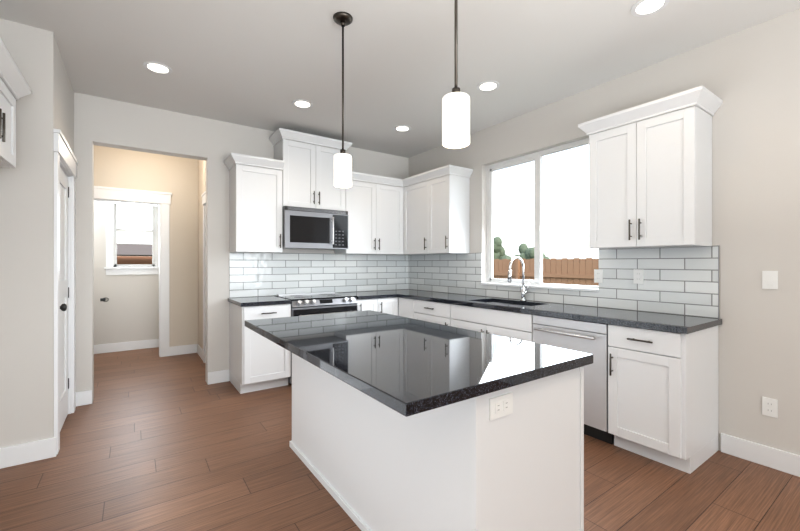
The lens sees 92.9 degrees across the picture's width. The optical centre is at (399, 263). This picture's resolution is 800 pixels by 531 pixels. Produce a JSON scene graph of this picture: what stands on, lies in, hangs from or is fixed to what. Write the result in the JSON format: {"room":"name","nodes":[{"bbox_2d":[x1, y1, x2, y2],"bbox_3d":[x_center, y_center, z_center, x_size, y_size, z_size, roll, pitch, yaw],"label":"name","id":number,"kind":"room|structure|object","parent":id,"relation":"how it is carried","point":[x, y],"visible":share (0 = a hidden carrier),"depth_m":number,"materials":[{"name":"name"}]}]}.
{"room":"kitchen","nodes":[
{"label":"kitchen","id":0,"kind":"room"},
{"bbox_2d":[0,18,23,447],"bbox_3d":[-2.747,-0.128,2.341,0.650,2.847,0.140,0,0,-35],"label":"wall","id":1,"kind":"structure","parent":0,"point":[12,299],"depth_m":2.44,"materials":[{"name":"grey paint"}]},
{"bbox_2d":[0,437,56,468],"bbox_3d":[-2.639,1.232,2.324,0.806,0.128,0.021,0,0,-35],"label":"baseboard","id":2,"kind":"structure","parent":1,"relation":"attached to","point":[14,455],"depth_m":2.47,"materials":[{"name":"white wood"}]},
{"bbox_2d":[24,25,73,442],"bbox_3d":[-2.696,-0.128,2.957,0.140,2.847,1.090,0,0,-35],"label":"wall","id":3,"kind":"structure","parent":0,"point":[48,104],"depth_m":2.52,"materials":[{"name":"grey paint"}]},
{"bbox_2d":[60,167,68,430],"bbox_3d":[-2.622,0.274,2.966,0.103,2.028,0.776,0,0,-35],"label":"pantry door","id":4,"kind":"structure","parent":3,"relation":"in","point":[64,289],"depth_m":3.11,"materials":[{"name":"white wood"}]},
{"bbox_2d":[53,129,77,453],"bbox_3d":[-2.655,0.196,2.930,0.176,2.200,1.010,0,0,-35],"label":"door frame","id":5,"kind":"structure","parent":3,"relation":"attached to","point":[65,160],"depth_m":2.76,"materials":[{"name":"white wood"}]},
{"bbox_2d":[94,202,158,344],"bbox_3d":[-4.022,-0.128,5.771,2.200,2.847,0.140,0,0,-35],"label":"wall","id":6,"kind":"structure","parent":0,"point":[128,311],"depth_m":5.61,"materials":[{"name":"grey paint"}]},
{"bbox_2d":[94,339,158,353],"bbox_3d":[-4.034,1.232,5.666,2.060,0.128,0.019,0,0,-35],"label":"baseboard","id":7,"kind":"structure","parent":6,"relation":"attached to","point":[145,344],"depth_m":5.63,"materials":[{"name":"white wood"}]},
{"bbox_2d":[104,202,158,274],"bbox_3d":[-3.997,-0.496,5.734,0.730,1.335,0.148,0,0,-35],"label":"window","id":8,"kind":"structure","parent":6,"relation":"in","point":[112,267],"depth_m":5.64,"materials":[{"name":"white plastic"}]},
{"bbox_2d":[94,145,197,346],"bbox_3d":[-2.752,-0.128,5.745,4.830,2.847,0.140,0,0,-35],"label":"wall","id":9,"kind":"structure","parent":0,"point":[177,177],"depth_m":5.37,"materials":[{"name":"beige paint"}]},
{"bbox_2d":[94,186,171,356],"bbox_3d":[-3.678,0.156,5.074,1.083,2.280,0.176,0,0,-35],"label":"trim","id":10,"kind":"structure","parent":9,"relation":"attached to","point":[162,200],"depth_m":5.26,"materials":[{"name":"white wood"}]},
{"bbox_2d":[169,344,195,355],"bbox_3d":[-3.086,1.232,5.414,0.337,0.128,0.019,0,0,-35],"label":"baseboard","id":11,"kind":"structure","parent":9,"relation":"attached to","point":[183,349],"depth_m":5.40,"materials":[{"name":"white wood"}]},
{"bbox_2d":[198,160,205,348],"bbox_3d":[-2.432,-0.128,4.931,0.140,2.847,1.560,0,0,-35],"label":"wall","id":12,"kind":"structure","parent":0,"point":[201,177],"depth_m":5.33,"materials":[{"name":"beige paint"}]},
{"bbox_2d":[196,344,202,359],"bbox_3d":[-2.769,1.232,5.276,0.016,0.128,0.610,0,0,-35],"label":"baseboard","id":13,"kind":"structure","parent":12,"relation":"attached to","point":[199,350],"depth_m":5.29,"materials":[{"name":"white wood"}]},
{"bbox_2d":[201,191,205,362],"bbox_3d":[-2.338,0.196,4.644,0.036,2.200,0.950,0,0,-35],"label":"door frame","id":14,"kind":"structure","parent":12,"relation":"attached to","point":[203,195],"depth_m":4.94,"materials":[{"name":"white wood"}]},
{"bbox_2d":[74,92,408,402],"bbox_3d":[-1.776,-0.128,4.353,4.830,2.847,0.140,0,0,-35],"label":"wall","id":15,"kind":"structure","parent":0,"point":[111,123],"depth_m":3.94,"materials":[{"name":"grey paint"}]},
{"bbox_2d":[224,153,283,252],"bbox_3d":[-1.595,-0.620,4.157,0.541,1.002,0.383,0,0,-35],"label":"upper cabinet","id":16,"kind":"object","parent":15,"relation":"attached to","point":[255,209],"visible":1,"depth_m":4.06,"materials":[{"name":"white wood"}]},
{"bbox_2d":[269,128,351,210],"bbox_3d":[-1.055,-1.052,4.536,0.888,0.838,0.383,0,0,-35],"label":"upper cabinet","id":17,"kind":"object","parent":15,"relation":"attached to","point":[308,176],"visible":0.83,"depth_m":4.38,"materials":[{"name":"white wood"}]},
{"bbox_2d":[282,206,347,249],"bbox_3d":[-1.039,-0.401,4.512,0.770,0.457,0.441,0,0,-35],"label":"microwave","id":18,"kind":"object","parent":17,"relation":"attached to","point":[313,228],"visible":1,"depth_m":4.35,"materials":[{"name":"silver metal"}]},
{"bbox_2d":[230,253,407,297],"bbox_3d":[-0.878,0.129,4.891,2.441,0.504,0.008,0,0,-35],"label":"tile backsplash","id":19,"kind":"structure","parent":15,"relation":"attached to","point":[260,274],"depth_m":4.74,"materials":[{"name":"white tile"}]},
{"bbox_2d":[335,177,402,254],"bbox_3d":[-0.374,-0.574,5.011,0.883,0.910,0.388,0,0,-35],"label":"upper cabinet","id":20,"kind":"object","parent":15,"relation":"attached to","point":[375,211],"depth_m":4.88,"materials":[{"name":"white wood"}]},
{"bbox_2d":[0,347,799,530],"bbox_3d":[-0.714,1.356,1.837,6.300,0.120,11.200,0,0,-35],"label":"floor","id":21,"kind":"structure","parent":0,"point":[151,439],"depth_m":2.30,"materials":[{"name":"brown wood"}]},
{"bbox_2d":[230,303,290,393],"bbox_3d":[-1.497,0.859,4.067,0.482,0.875,0.643,0,0,-35],"label":"base cabinet","id":22,"kind":"object","parent":21,"relation":"on","point":[258,362],"visible":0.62,"depth_m":3.84,"materials":[{"name":"white wood"}]},
{"bbox_2d":[228,296,291,306],"bbox_3d":[-1.509,0.401,4.067,0.503,0.038,0.629,0,0,-35],"label":"countertop","id":23,"kind":"structure","parent":22,"relation":"on","point":[256,301],"depth_m":3.90,"materials":[{"name":"stone"}]},
{"bbox_2d":[274,292,357,383],"bbox_3d":[-0.958,0.830,4.397,0.774,0.932,0.688,0,0,-35],"label":"range","id":24,"kind":"object","parent":21,"relation":"on","point":[315,303],"visible":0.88,"depth_m":4.20,"materials":[{"name":"silver metal"}]},
{"bbox_2d":[357,297,398,315],"bbox_3d":[-0.176,0.859,4.994,1.186,0.875,0.643,0,0,-35],"label":"base cabinet","id":25,"kind":"object","parent":21,"relation":"on","point":[387,305],"visible":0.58,"depth_m":4.61,"materials":[{"name":"white wood"}]},
{"bbox_2d":[341,290,396,299],"bbox_3d":[-0.441,0.401,4.808,0.540,0.038,0.642,0,0,-35],"label":"countertop","id":26,"kind":"structure","parent":25,"relation":"on","point":[364,294],"depth_m":4.66,"materials":[{"name":"stone"}]},
{"bbox_2d":[385,289,721,333],"bbox_3d":[0.914,0.401,3.927,0.629,0.038,3.642,0,0,-35],"label":"countertop","id":27,"kind":"structure","parent":25,"relation":"on","point":[682,324],"depth_m":3.00,"materials":[{"name":"stone"}]},
{"bbox_2d":[468,302,531,332],"bbox_3d":[1.052,0.529,3.748,0.401,0.215,0.716,0,0,-35],"label":"undermount sink","id":28,"kind":"object","parent":27,"relation":"in","point":[505,304],"visible":0.17,"depth_m":3.91,"materials":[{"name":"silver metal"}]},
{"bbox_2d":[508,256,528,300],"bbox_3d":[1.185,0.155,3.807,0.264,0.452,0.096,0,0,-35],"label":"gooseneck faucet","id":29,"kind":"object","parent":27,"relation":"on","point":[523,292],"visible":0.98,"depth_m":3.86,"materials":[{"name":"silver metal"}]},
{"bbox_2d":[399,297,451,325],"bbox_3d":[0.478,0.859,4.536,0.642,0.875,0.966,0,0,-35],"label":"base cabinet","id":30,"kind":"object","parent":21,"relation":"on","point":[433,312],"visible":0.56,"depth_m":4.30,"materials":[{"name":"white wood"}]},
{"bbox_2d":[289,353,583,530],"bbox_3d":[0.022,0.859,2.161,0.710,0.875,1.789,0,0,-35],"label":"kitchen island","id":31,"kind":"object","parent":21,"relation":"on","point":[371,463],"visible":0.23,"depth_m":1.51,"materials":[{"name":"white"}]},
{"bbox_2d":[245,310,592,416],"bbox_3d":[-0.114,0.401,2.069,0.972,0.038,1.840,0,0,-35],"label":"island countertop","id":32,"kind":"structure","parent":31,"relation":"on","point":[405,366],"depth_m":1.57,"materials":[{"name":"stone"}]},
{"bbox_2d":[489,392,512,420],"bbox_3d":[0.349,0.491,1.307,0.115,0.072,0.008,0,0,-35],"label":"outlet","id":33,"kind":"object","parent":31,"relation":"attached to","point":[500,406],"visible":1,"depth_m":1.30,"materials":[{"name":"white plastic"}]},
{"bbox_2d":[451,302,533,341],"bbox_3d":[1.043,0.859,3.731,0.642,0.875,0.994,0,0,-35],"label":"base cabinet","id":34,"kind":"object","parent":21,"relation":"on","point":[461,316],"visible":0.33,"depth_m":3.49,"materials":[{"name":"white wood"}]},
{"bbox_2d":[533,315,613,443],"bbox_3d":[1.495,0.862,3.064,0.667,0.868,0.608,0,0,-35],"label":"dishwasher","id":35,"kind":"object","parent":21,"relation":"on","point":[581,336],"visible":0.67,"depth_m":2.77,"materials":[{"name":"silver metal"}]},
{"bbox_2d":[608,324,717,473],"bbox_3d":[1.813,0.859,2.634,0.642,0.875,0.453,0,0,-35],"label":"base cabinet","id":36,"kind":"object","parent":21,"relation":"on","point":[662,397],"visible":1,"depth_m":2.45,"materials":[{"name":"white wood"}]},
{"bbox_2d":[0,0,799,157],"bbox_3d":[-0.714,-1.611,1.837,6.300,0.120,11.200,0,0,-35],"label":"ceiling","id":37,"kind":"structure","parent":0,"point":[261,64],"depth_m":2.80,"materials":[{"name":"white paint"}]},
{"bbox_2d":[143,61,171,74],"bbox_3d":[-1.918,-1.547,3.014,0.196,0.007,0.196,0,0,-35],"label":"recessed light","id":38,"kind":"object","parent":37,"relation":"in","point":[156,67],"visible":1,"depth_m":3.00,"materials":[{"name":"white"}]},
{"bbox_2d":[292,99,312,107],"bbox_3d":[-0.948,-1.547,3.695,0.196,0.007,0.196,0,0,-35],"label":"recessed light","id":39,"kind":"object","parent":37,"relation":"in","point":[299,103],"visible":1,"depth_m":3.68,"materials":[{"name":"white"}]},
{"bbox_2d":[333,12,352,187],"bbox_3d":[-0.361,-1.019,2.404,0.124,1.064,0.124,0,0,-35],"label":"pendant light","id":40,"kind":"object","parent":37,"relation":"hanging from","point":[342,169],"visible":0.96,"depth_m":2.37,"materials":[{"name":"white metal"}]},
{"bbox_2d":[394,125,410,131],"bbox_3d":[0.028,-1.547,4.367,0.196,0.007,0.196,0,0,-35],"label":"recessed light","id":41,"kind":"object","parent":37,"relation":"in","point":[402,128],"visible":1,"depth_m":4.35,"materials":[{"name":"white"}]},
{"bbox_2d":[442,0,469,148],"bbox_3d":[0.230,-1.019,1.561,0.124,1.064,0.124,0,0,-35],"label":"pendant light","id":42,"kind":"object","parent":37,"relation":"hanging from","point":[456,118],"visible":1,"depth_m":1.52,"materials":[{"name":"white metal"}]},
{"bbox_2d":[477,81,499,91],"bbox_3d":[0.771,-1.547,3.325,0.196,0.007,0.196,0,0,-35],"label":"recessed light","id":43,"kind":"object","parent":37,"relation":"in","point":[485,86],"visible":1,"depth_m":3.32,"materials":[{"name":"white"}]},
{"bbox_2d":[631,0,669,16],"bbox_3d":[1.501,-1.547,2.285,0.196,0.007,0.196,0,0,-35],"label":"recessed light","id":44,"kind":"object","parent":37,"relation":"in","point":[640,8],"visible":1,"depth_m":2.29,"materials":[{"name":"white"}]},
{"bbox_2d":[409,9,799,454],"bbox_3d":[2.481,-0.128,2.368,0.140,2.847,8.000,0,0,-35],"label":"wall","id":45,"kind":"structure","parent":0,"point":[750,77],"depth_m":2.53,"materials":[{"name":"grey paint"}]},
{"bbox_2d":[399,170,430,254],"bbox_3d":[0.317,-0.620,4.988,0.389,1.002,0.610,0,0,-35],"label":"upper cabinet","id":46,"kind":"object","parent":45,"relation":"attached to","point":[429,217],"depth_m":4.91,"materials":[{"name":"white wood"}]},
{"bbox_2d":[423,165,470,254],"bbox_3d":[0.576,-0.620,4.674,0.325,1.002,0.455,0,0,-35],"label":"upper cabinet","id":47,"kind":"object","parent":45,"relation":"attached to","point":[450,194],"depth_m":4.50,"materials":[{"name":"white wood"}]},
{"bbox_2d":[481,138,598,291],"bbox_3d":[1.386,-0.448,3.897,0.147,1.393,1.360,0,0,-35],"label":"window","id":48,"kind":"structure","parent":45,"relation":"in","point":[537,159],"depth_m":3.91,"materials":[{"name":"white plastic"}]},
{"bbox_2d":[408,245,718,317],"bbox_3d":[1.166,0.129,4.109,0.010,0.504,3.618,0,0,-35],"label":"tile backsplash","id":49,"kind":"structure","parent":45,"relation":"attached to","point":[681,280],"depth_m":3.11,"materials":[{"name":"white tile"}]},
{"bbox_2d":[594,269,602,282],"bbox_3d":[1.722,0.111,3.302,0.008,0.115,0.072,0,0,-35],"label":"outlet","id":50,"kind":"object","parent":49,"relation":"attached to","point":[598,275],"visible":1,"depth_m":3.30,"materials":[{"name":"white plastic"}]},
{"bbox_2d":[633,269,643,283],"bbox_3d":[1.906,0.106,3.040,0.008,0.115,0.072,0,0,-35],"label":"outlet","id":51,"kind":"object","parent":49,"relation":"attached to","point":[638,276],"visible":1,"depth_m":3.04,"materials":[{"name":"white plastic"}]},
{"bbox_2d":[578,85,722,248],"bbox_3d":[1.826,-0.620,2.841,0.383,1.002,0.821,0,0,-35],"label":"upper cabinet","id":52,"kind":"object","parent":45,"relation":"attached to","point":[650,182],"visible":1,"depth_m":2.67,"materials":[{"name":"white wood"}]},
{"bbox_2d":[721,433,799,476],"bbox_3d":[3.462,1.232,0.833,0.016,0.128,4.360,0,0,-35],"label":"baseboard","id":53,"kind":"structure","parent":45,"relation":"attached to","point":[751,451],"depth_m":2.44,"materials":[{"name":"white wood"}]},
{"bbox_2d":[762,396,777,417],"bbox_3d":[2.354,0.916,2.419,0.008,0.115,0.072,0,0,-35],"label":"outlet","id":54,"kind":"object","parent":45,"relation":"attached to","point":[770,407],"visible":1,"depth_m":2.42,"materials":[{"name":"white plastic"}]},
{"bbox_2d":[762,271,777,288],"bbox_3d":[2.353,0.106,2.419,0.011,0.115,0.072,0,0,-35],"label":"light switch","id":55,"kind":"object","parent":45,"relation":"attached to","point":[769,279],"visible":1,"depth_m":2.42,"materials":[{"name":"white plastic"}]},
{"bbox_3d":[-1.359,-0.127,-0.325,0.140,2.847,8.000,0,0,-35],"label":"wall","id":56,"kind":"structure","parent":0,"visible":0},
{"bbox_2d":[0,38,30,167],"bbox_3d":[-2.300,-0.830,1.756,0.703,0.512,1.046,0,0,-35],"label":"upper cabinet","id":57,"kind":"object","parent":56,"relation":"attached to","point":[14,86],"visible":1,"depth_m":2.15,"materials":[{"name":"white wood"}]},
{"label":"outside","id":58,"kind":"structure","parent":0,"visible":0},
{"bbox_3d":[-17.102,1.746,30.162,60.000,0.100,100.000,0,0,-35],"label":"ground","id":59,"kind":"structure","parent":58,"visible":0},
{"bbox_2d":[117,243,151,263],"bbox_3d":[-36.766,-0.404,52.098,12.000,4.200,17.500,0,0,-35],"label":"house","id":60,"kind":"structure","parent":59,"relation":"on","point":[134,253],"depth_m":48.55,"materials":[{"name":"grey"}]},
{"bbox_2d":[493,236,511,259],"bbox_3d":[3.577,0.367,13.295,1.436,2.659,1.655,0,0,-35],"label":"tree","id":61,"kind":"object","parent":59,"relation":"on","point":[499,251],"visible":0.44,"depth_m":13.44,"materials":[{"name":"green plant"}]},
{"bbox_2d":[513,243,530,258],"bbox_3d":[4.720,0.452,14.700,1.631,2.488,1.915,0,0,-35],"label":"tree","id":62,"kind":"object","parent":59,"relation":"on","point":[523,248],"visible":0.17,"depth_m":14.58,"materials":[{"name":"green plant"}]},
{"bbox_2d":[528,247,549,258],"bbox_3d":[4.714,0.562,13.331,1.202,2.268,1.377,0,0,-35],"label":"tree","id":63,"kind":"object","parent":59,"relation":"on","point":[531,252],"visible":0.06,"depth_m":13.13,"materials":[{"name":"green plant"}]},
{"bbox_2d":[493,258,598,285],"bbox_3d":[4.929,0.766,7.750,0.110,1.860,18.000,0,0,-35],"label":"fence","id":64,"kind":"object","parent":59,"relation":"on","point":[576,271],"visible":0.08,"depth_m":9.33,"materials":[{"name":"brown wood"}]}
]}

